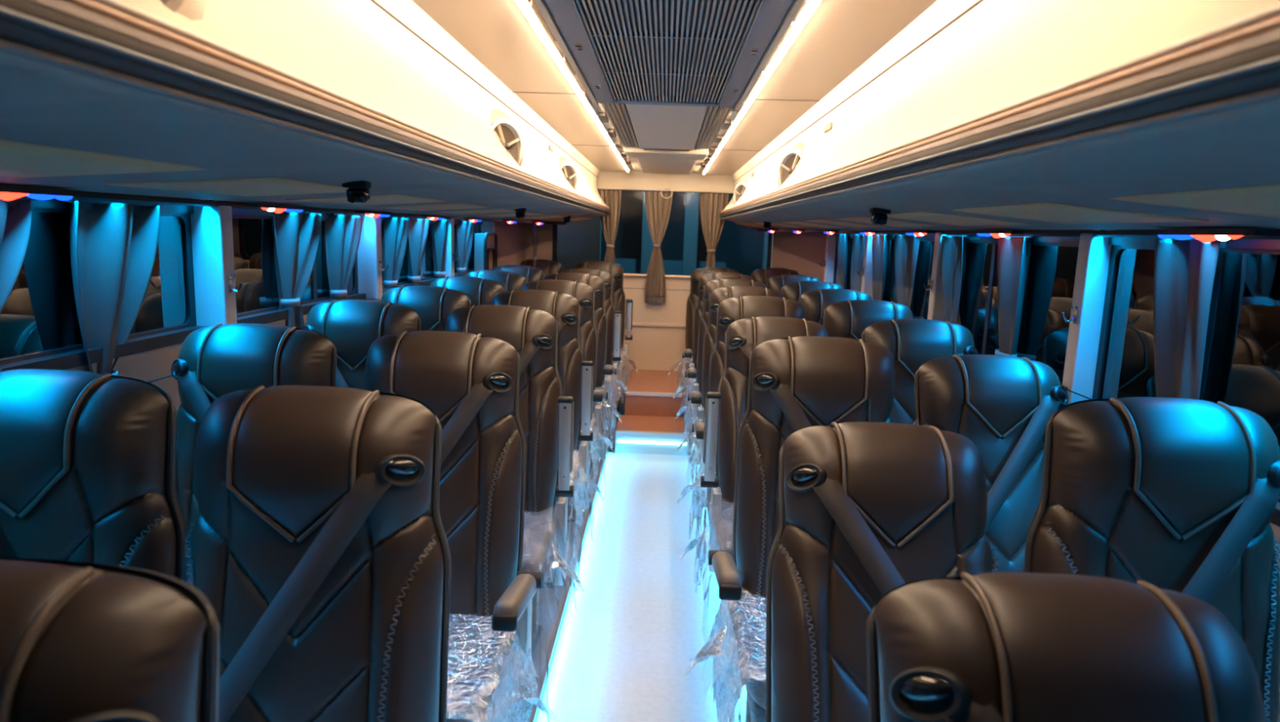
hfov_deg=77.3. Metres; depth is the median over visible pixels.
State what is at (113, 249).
window curtain
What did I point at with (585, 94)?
ceiling air slot
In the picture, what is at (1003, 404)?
seat
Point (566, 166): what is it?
round speaker
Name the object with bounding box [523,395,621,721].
floor
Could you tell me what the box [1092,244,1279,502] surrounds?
window
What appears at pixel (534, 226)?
window curtain
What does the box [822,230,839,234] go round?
marker light
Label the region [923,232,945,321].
pillar
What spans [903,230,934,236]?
marker light
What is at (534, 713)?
light strip
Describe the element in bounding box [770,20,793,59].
ceiling air slot
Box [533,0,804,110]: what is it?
ceiling vent
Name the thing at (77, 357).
trim
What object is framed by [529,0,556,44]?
ceiling light
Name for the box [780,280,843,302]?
seat
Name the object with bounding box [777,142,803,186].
round speaker
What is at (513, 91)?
trim
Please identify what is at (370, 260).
pillar
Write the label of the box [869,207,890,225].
ceiling camera
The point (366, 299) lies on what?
wall
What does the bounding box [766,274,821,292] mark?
seat
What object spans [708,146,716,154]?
ceiling air slot
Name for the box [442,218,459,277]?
pillar
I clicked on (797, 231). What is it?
marker light
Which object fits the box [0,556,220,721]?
seat
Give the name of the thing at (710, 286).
seat
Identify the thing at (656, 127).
ceiling hatch
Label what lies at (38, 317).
window
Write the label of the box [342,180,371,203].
ceiling camera
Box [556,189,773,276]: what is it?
window
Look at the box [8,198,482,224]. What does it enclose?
trim
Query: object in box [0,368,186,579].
seat
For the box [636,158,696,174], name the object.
ceiling panel
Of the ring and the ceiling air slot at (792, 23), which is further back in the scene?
the ring
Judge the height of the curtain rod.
0.008 m
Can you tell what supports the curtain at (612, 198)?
hanging from the curtain rod
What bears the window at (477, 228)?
in the wall at (146, 366)
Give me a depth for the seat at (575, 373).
3.46 m
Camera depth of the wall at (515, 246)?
6.42 m
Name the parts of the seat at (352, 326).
backrest, headrest panel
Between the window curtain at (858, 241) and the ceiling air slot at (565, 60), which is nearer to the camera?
the ceiling air slot at (565, 60)
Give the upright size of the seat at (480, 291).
1.194 m
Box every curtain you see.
[0,196,36,312]
[59,199,159,375]
[273,210,321,328]
[324,213,362,300]
[382,216,408,288]
[407,217,430,285]
[432,219,448,278]
[455,220,473,276]
[531,223,537,266]
[597,188,621,262]
[644,190,672,303]
[699,192,728,267]
[837,233,849,288]
[850,233,865,291]
[871,234,889,300]
[893,234,920,308]
[941,235,969,324]
[995,235,1033,356]
[1153,237,1221,399]
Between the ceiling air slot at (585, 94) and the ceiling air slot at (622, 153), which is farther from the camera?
the ceiling air slot at (622, 153)
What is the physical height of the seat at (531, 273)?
1.148 m
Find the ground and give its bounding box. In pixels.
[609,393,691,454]
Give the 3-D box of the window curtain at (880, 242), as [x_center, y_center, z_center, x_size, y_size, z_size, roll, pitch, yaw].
[1.377,-0.498,4.667,0.062,0.494,0.346,2,9,2]
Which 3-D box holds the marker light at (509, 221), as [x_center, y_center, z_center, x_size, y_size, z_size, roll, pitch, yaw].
[-0.922,-0.990,5.698,0.040,0.028,0.340,2,9,2]
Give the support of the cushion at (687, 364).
on the seat at (692, 300)
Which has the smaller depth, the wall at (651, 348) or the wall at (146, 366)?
the wall at (146, 366)
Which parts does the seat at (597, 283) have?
headrest panel, backrest, armrest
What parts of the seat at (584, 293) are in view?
headrest panel, backrest, armrest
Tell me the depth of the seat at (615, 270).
6.42 m
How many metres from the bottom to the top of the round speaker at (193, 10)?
0.279 m
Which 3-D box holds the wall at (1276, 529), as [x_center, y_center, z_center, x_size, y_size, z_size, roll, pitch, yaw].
[1.331,0.555,2.935,0.075,0.890,6.600,2,9,2]
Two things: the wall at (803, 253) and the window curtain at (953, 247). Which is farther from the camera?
the wall at (803, 253)
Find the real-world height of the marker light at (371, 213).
0.028 m
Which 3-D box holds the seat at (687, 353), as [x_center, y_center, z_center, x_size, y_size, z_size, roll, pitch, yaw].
[0.531,-0.017,5.495,0.593,1.148,0.771,2,9,2]
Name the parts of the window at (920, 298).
frame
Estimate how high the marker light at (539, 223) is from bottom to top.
0.028 m
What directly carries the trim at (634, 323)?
attached to the wall at (651, 348)
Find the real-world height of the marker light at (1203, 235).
0.028 m
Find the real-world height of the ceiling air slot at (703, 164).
0.023 m
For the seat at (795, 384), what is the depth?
2.13 m
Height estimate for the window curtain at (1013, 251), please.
0.494 m
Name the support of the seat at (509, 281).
on the floor at (546, 635)
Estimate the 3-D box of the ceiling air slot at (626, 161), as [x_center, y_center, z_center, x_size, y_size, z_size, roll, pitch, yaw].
[-0.088,-1.415,5.693,0.032,0.023,0.240,2,9,2]
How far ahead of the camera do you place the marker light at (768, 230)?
6.21 m
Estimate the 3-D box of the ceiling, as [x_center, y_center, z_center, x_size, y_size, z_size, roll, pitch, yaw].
[0.099,-1.000,3.104,1.215,0.030,7.350,2,9,2]
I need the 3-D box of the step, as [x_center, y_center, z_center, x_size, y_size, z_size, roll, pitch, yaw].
[0.109,0.359,6.257,0.510,0.325,1.562,2,9,2]
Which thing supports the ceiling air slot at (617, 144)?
attached to the ceiling
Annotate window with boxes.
[0,206,196,364]
[231,214,358,317]
[381,220,434,288]
[453,222,481,273]
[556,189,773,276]
[832,235,853,289]
[882,237,934,319]
[955,240,1079,386]
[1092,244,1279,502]
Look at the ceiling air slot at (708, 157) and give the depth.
5.12 m
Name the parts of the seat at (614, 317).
headrest panel, backrest, armrest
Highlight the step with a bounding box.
[614,368,688,455]
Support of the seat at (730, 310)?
on the floor
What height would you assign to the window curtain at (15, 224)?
0.534 m
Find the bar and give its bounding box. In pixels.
[624,146,708,159]
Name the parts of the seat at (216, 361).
backrest, headrest panel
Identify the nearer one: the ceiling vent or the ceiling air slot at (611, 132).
the ceiling vent
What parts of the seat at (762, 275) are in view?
headrest panel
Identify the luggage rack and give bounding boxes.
[0,0,610,224]
[719,0,1279,239]
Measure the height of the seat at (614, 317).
1.178 m
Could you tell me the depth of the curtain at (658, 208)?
6.76 m
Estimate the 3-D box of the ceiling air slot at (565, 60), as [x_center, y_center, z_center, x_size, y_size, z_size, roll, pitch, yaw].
[-0.197,-0.878,2.378,0.032,0.023,0.240,2,9,2]
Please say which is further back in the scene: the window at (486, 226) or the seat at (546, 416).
the window at (486, 226)
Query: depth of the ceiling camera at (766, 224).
5.38 m
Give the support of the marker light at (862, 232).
attached to the luggage rack at (1119, 118)
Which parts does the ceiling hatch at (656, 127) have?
hatch panel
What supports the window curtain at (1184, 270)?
hanging from the wall
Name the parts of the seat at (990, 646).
headrest panel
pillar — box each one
[190,205,242,326]
[357,214,388,298]
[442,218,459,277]
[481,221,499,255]
[819,233,835,283]
[856,234,872,298]
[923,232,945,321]
[1062,233,1111,406]
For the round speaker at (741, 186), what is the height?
0.279 m
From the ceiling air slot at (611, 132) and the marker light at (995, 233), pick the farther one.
the ceiling air slot at (611, 132)
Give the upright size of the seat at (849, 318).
1.187 m
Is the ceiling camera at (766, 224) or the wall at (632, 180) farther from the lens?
the wall at (632, 180)
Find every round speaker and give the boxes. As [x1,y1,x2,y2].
[160,0,206,20]
[490,108,523,166]
[559,155,577,191]
[733,177,747,204]
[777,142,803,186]
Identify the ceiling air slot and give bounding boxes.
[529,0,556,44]
[563,53,575,76]
[583,88,591,105]
[596,111,608,124]
[606,128,616,138]
[613,141,622,149]
[619,151,626,158]
[624,159,631,164]
[700,162,706,168]
[704,155,711,161]
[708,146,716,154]
[714,134,723,143]
[721,119,732,130]
[730,100,745,113]
[753,71,763,88]
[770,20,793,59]
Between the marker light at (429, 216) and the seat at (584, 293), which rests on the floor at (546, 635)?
the seat at (584, 293)
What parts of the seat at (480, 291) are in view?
headrest panel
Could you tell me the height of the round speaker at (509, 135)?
0.279 m
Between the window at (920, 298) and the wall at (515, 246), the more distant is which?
the wall at (515, 246)
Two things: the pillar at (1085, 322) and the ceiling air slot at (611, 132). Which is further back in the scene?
the ceiling air slot at (611, 132)
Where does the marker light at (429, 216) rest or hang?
attached to the luggage rack at (280, 102)
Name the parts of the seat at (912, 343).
backrest, headrest panel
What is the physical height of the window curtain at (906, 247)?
0.494 m
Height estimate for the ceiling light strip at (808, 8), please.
0.024 m
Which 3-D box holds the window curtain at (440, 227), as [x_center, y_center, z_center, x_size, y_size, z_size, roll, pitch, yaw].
[-1.208,-0.607,4.916,0.080,0.534,0.290,2,9,2]
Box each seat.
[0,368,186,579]
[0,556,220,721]
[171,323,337,544]
[182,385,451,721]
[302,299,421,389]
[364,330,551,721]
[380,285,471,330]
[430,275,503,306]
[444,304,583,721]
[464,270,527,291]
[490,264,544,282]
[491,289,604,608]
[520,258,563,276]
[521,279,614,538]
[542,272,622,479]
[559,268,627,454]
[574,261,637,413]
[667,267,738,420]
[675,272,754,444]
[675,278,767,471]
[675,285,782,540]
[677,295,804,585]
[680,315,828,620]
[684,336,895,721]
[751,267,798,285]
[765,421,999,721]
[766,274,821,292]
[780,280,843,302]
[798,288,872,324]
[822,299,912,340]
[861,318,978,424]
[866,571,1266,721]
[914,354,1068,572]
[1023,396,1279,721]
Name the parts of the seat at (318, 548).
headrest panel, backrest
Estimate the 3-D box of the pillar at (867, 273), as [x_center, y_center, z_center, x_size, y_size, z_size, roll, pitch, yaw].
[1.363,-0.495,4.844,0.115,0.560,0.065,2,9,2]
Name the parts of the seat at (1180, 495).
backrest, headrest panel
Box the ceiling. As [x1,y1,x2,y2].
[412,0,937,175]
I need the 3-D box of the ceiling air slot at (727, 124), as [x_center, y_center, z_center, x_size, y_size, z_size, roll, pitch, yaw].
[0.386,-1.052,3.567,0.032,0.023,0.240,2,9,2]
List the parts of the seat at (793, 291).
headrest panel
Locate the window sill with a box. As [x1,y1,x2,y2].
[615,257,726,275]
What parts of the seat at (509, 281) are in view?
headrest panel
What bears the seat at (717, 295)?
on the floor
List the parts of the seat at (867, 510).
headrest panel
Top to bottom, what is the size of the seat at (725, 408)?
1.140 m
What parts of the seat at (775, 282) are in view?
headrest panel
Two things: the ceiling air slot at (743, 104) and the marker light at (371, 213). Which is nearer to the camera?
the ceiling air slot at (743, 104)
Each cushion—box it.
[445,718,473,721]
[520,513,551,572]
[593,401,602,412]
[685,362,693,370]
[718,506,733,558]
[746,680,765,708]
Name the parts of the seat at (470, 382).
headrest panel, backrest, armrest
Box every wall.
[66,297,381,413]
[366,298,381,300]
[494,222,552,266]
[596,170,734,192]
[617,275,690,395]
[771,231,826,281]
[1269,521,1279,721]
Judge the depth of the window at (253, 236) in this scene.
2.77 m
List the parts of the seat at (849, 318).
backrest, headrest panel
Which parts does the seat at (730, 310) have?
armrest, backrest, headrest panel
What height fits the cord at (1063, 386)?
0.022 m
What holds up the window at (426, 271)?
in the wall at (146, 366)
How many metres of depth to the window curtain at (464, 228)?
5.33 m
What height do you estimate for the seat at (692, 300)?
1.194 m
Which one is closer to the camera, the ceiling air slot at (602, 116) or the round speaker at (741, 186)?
the ceiling air slot at (602, 116)
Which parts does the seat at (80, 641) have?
headrest panel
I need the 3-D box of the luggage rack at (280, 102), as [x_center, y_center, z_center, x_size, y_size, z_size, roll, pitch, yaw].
[-0.786,-0.798,3.175,0.860,0.450,7.370,2,9,2]
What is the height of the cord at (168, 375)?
0.022 m
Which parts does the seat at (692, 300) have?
backrest, headrest panel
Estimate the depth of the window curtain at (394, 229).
3.96 m
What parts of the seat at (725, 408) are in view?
armrest, backrest, headrest panel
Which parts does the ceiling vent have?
edge moulding, slat panel, edge moulding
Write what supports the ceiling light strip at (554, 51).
attached to the ceiling
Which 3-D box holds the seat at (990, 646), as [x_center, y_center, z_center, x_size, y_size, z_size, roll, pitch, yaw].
[0.366,0.854,0.574,0.593,1.127,0.941,2,9,2]
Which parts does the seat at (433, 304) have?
headrest panel, backrest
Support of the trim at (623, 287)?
attached to the wall at (651, 348)
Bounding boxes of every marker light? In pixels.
[0,185,80,200]
[244,202,306,213]
[355,209,392,217]
[421,214,446,220]
[464,217,483,222]
[502,219,517,223]
[533,221,544,225]
[766,229,777,232]
[791,229,804,233]
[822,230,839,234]
[857,230,879,235]
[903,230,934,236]
[973,230,1024,238]
[1151,229,1275,242]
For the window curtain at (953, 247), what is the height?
0.494 m
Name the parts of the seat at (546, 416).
headrest panel, backrest, seat frame, armrest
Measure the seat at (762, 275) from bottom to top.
1.192 m
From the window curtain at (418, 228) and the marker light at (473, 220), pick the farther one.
the marker light at (473, 220)
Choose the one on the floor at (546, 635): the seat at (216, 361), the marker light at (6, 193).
the seat at (216, 361)
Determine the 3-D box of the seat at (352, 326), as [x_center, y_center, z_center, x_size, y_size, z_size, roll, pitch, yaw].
[-1.077,0.412,2.618,0.593,1.176,0.768,2,9,2]
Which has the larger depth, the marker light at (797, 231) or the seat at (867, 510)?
the marker light at (797, 231)
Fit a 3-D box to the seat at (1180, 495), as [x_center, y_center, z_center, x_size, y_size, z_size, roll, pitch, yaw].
[1.007,0.707,1.270,0.593,1.191,0.751,2,9,2]
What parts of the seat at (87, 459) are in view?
headrest panel, backrest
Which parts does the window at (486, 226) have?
pillar casing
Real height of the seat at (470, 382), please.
1.189 m
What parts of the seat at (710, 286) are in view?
armrest, backrest, headrest panel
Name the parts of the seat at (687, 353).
armrest, backrest, headrest panel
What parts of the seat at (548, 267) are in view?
headrest panel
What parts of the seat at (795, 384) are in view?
armrest, seat frame, backrest, headrest panel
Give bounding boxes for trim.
[0,270,474,371]
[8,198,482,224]
[512,91,819,151]
[622,287,689,290]
[623,273,690,278]
[624,321,685,328]
[835,233,1279,249]
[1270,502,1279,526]
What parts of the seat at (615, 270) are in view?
headrest panel, backrest, armrest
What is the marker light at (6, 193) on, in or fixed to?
attached to the luggage rack at (280, 102)
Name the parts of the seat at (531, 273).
headrest panel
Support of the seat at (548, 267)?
on the floor at (546, 635)
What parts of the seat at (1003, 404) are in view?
backrest, headrest panel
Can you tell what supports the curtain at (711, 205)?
hanging from the curtain rod
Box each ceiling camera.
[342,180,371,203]
[514,208,526,217]
[563,215,571,222]
[763,221,772,228]
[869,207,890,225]
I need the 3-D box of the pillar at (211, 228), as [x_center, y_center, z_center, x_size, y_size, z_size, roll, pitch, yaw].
[-1.254,-0.273,2.392,0.145,0.385,0.065,2,9,2]
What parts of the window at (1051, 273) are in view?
frame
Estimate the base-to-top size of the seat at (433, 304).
1.148 m
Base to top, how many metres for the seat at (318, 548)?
1.187 m
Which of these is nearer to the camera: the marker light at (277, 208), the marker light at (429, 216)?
the marker light at (277, 208)
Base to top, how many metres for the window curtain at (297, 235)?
0.534 m
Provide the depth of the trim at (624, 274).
6.84 m
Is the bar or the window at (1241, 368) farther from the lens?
the bar
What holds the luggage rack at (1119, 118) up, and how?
attached to the ceiling
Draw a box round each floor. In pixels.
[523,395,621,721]
[537,451,746,721]
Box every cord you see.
[146,374,172,382]
[1061,385,1092,399]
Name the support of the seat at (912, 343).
on the floor
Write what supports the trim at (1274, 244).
attached to the wall
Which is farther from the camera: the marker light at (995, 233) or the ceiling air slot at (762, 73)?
the marker light at (995, 233)
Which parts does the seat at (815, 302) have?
backrest, headrest panel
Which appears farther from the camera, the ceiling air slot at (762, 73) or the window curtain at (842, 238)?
the window curtain at (842, 238)
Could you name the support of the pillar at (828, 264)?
on the wall
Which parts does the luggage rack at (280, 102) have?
dark rail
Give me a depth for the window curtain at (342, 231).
3.31 m
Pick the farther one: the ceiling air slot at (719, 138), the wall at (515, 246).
the wall at (515, 246)
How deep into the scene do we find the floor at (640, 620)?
3.24 m
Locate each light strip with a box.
[513,0,630,171]
[529,444,608,721]
[702,0,822,173]
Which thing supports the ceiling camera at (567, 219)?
attached to the luggage rack at (280, 102)
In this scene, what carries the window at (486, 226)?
on the wall at (366, 299)
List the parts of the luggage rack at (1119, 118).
dark rail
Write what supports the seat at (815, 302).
on the floor
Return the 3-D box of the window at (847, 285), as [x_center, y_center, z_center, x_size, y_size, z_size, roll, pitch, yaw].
[1.437,-0.588,5.424,0.016,0.530,1.165,2,9,2]
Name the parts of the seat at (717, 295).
armrest, backrest, headrest panel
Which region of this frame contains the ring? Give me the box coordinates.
[660,174,672,198]
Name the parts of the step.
riser panel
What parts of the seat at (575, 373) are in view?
headrest panel, backrest, armrest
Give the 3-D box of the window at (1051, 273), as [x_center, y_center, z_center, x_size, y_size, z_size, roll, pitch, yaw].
[1.356,-0.189,2.963,0.016,0.530,1.255,2,9,2]
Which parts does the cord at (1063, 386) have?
cord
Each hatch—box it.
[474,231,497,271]
[600,103,733,151]
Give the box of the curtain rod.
[600,188,733,193]
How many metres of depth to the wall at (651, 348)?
6.94 m
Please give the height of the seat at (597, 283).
1.221 m

